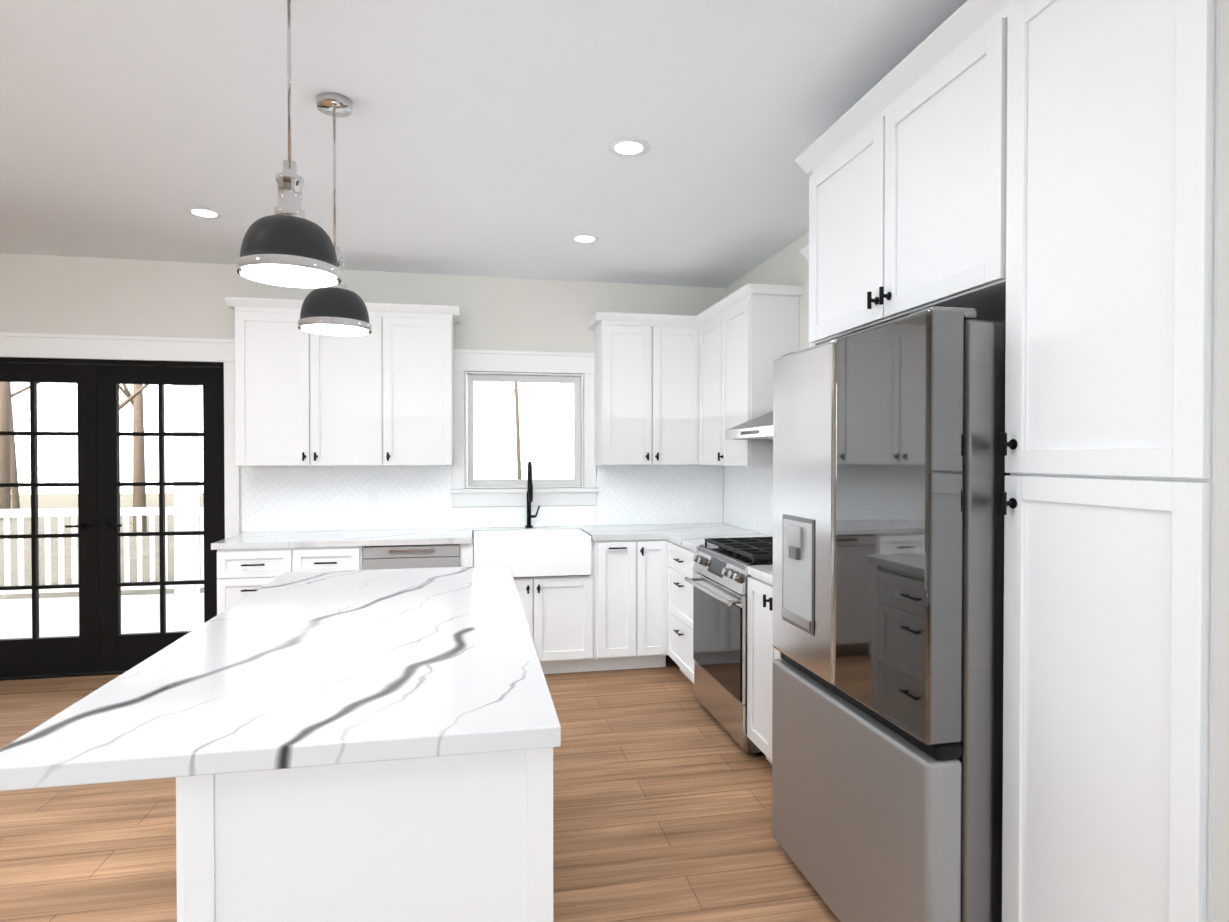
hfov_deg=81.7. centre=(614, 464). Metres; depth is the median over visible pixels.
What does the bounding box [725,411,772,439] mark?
range hood
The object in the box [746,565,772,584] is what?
countertop
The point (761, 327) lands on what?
upper cabinet
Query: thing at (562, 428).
backdrop
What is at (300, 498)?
tile backsplash
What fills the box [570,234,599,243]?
recessed light
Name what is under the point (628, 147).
recessed light
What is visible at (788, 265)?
wall
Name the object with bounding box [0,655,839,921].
floor
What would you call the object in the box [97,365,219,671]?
french door
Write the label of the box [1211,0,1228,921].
wall
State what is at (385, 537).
countertop
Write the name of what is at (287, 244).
pendant light
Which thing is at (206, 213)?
recessed light
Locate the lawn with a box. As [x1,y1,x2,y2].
[0,493,203,599]
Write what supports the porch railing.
on the porch deck
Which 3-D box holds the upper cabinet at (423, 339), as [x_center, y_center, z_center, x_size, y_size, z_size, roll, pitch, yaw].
[-1.357,-0.497,4.837,0.505,1.003,0.348,0,1,-11]
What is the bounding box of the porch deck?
[0,593,203,638]
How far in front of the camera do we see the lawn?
14.52 m
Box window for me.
[449,349,599,506]
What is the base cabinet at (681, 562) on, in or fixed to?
on the floor
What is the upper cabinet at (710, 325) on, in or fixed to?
attached to the wall at (788, 265)
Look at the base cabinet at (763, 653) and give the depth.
3.21 m
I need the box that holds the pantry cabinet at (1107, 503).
[1000,0,1219,921]
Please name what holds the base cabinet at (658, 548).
on the floor
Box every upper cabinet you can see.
[229,301,392,465]
[393,309,456,465]
[592,315,695,464]
[696,307,723,465]
[724,291,800,466]
[796,0,1022,345]
[800,245,812,347]
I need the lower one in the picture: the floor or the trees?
the floor
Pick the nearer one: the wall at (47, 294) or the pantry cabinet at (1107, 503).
the pantry cabinet at (1107, 503)
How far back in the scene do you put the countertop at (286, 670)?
1.52 m
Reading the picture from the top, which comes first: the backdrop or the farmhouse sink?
the backdrop
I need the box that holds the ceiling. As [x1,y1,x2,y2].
[0,0,966,287]
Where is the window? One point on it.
(503, 362)
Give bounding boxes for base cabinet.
[176,747,552,921]
[217,548,304,614]
[305,546,362,571]
[469,563,596,673]
[591,540,648,670]
[649,539,668,667]
[668,541,697,683]
[747,576,781,764]
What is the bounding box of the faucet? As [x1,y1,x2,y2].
[525,461,539,527]
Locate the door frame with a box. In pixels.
[0,332,239,680]
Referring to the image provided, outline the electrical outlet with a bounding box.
[367,490,377,506]
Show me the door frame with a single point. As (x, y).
(64, 346)
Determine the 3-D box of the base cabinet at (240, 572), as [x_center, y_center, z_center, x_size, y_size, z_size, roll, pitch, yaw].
[-2.175,0.938,4.548,0.481,0.880,0.626,0,1,-11]
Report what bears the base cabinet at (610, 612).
on the floor
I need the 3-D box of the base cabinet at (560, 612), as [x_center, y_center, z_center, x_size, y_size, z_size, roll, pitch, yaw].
[-0.582,1.049,4.865,0.790,0.652,0.626,0,1,-11]
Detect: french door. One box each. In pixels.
[0,363,99,676]
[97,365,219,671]
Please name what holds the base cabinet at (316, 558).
on the floor
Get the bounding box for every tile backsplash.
[242,465,721,531]
[722,466,772,535]
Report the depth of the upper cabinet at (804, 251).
3.38 m
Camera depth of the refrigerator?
1.84 m
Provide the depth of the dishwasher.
4.41 m
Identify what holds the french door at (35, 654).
in the wall at (47, 294)
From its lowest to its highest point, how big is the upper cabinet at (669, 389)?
1.003 m
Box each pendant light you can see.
[236,0,340,287]
[297,93,371,335]
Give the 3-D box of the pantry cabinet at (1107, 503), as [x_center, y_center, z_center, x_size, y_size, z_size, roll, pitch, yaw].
[1.278,0.164,1.542,0.660,2.498,0.487,0,1,-11]
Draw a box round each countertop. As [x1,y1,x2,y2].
[0,566,560,790]
[211,523,749,549]
[663,531,772,551]
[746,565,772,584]
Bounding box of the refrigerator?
[772,306,1009,921]
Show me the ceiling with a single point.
(476, 136)
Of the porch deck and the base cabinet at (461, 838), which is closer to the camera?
the base cabinet at (461, 838)
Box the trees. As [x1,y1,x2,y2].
[0,382,521,531]
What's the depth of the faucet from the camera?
5.08 m
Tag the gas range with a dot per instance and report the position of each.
(718, 581)
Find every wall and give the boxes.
[0,253,724,533]
[724,232,808,535]
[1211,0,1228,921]
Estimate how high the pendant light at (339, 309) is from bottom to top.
0.828 m
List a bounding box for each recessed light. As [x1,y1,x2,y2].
[185,207,222,218]
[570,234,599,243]
[608,138,649,156]
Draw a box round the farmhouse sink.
[474,529,590,576]
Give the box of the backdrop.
[11,381,573,494]
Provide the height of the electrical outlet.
0.116 m
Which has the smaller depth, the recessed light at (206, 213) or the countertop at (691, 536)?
the recessed light at (206, 213)
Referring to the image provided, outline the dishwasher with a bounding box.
[363,544,459,569]
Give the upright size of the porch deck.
0.170 m
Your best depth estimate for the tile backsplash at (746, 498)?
4.95 m
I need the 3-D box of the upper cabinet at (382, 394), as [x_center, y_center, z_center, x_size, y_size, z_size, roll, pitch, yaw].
[-1.952,-0.496,4.719,0.950,1.003,0.348,0,1,-11]
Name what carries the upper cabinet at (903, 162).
attached to the wall at (788, 265)
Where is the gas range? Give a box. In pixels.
[684,537,772,755]

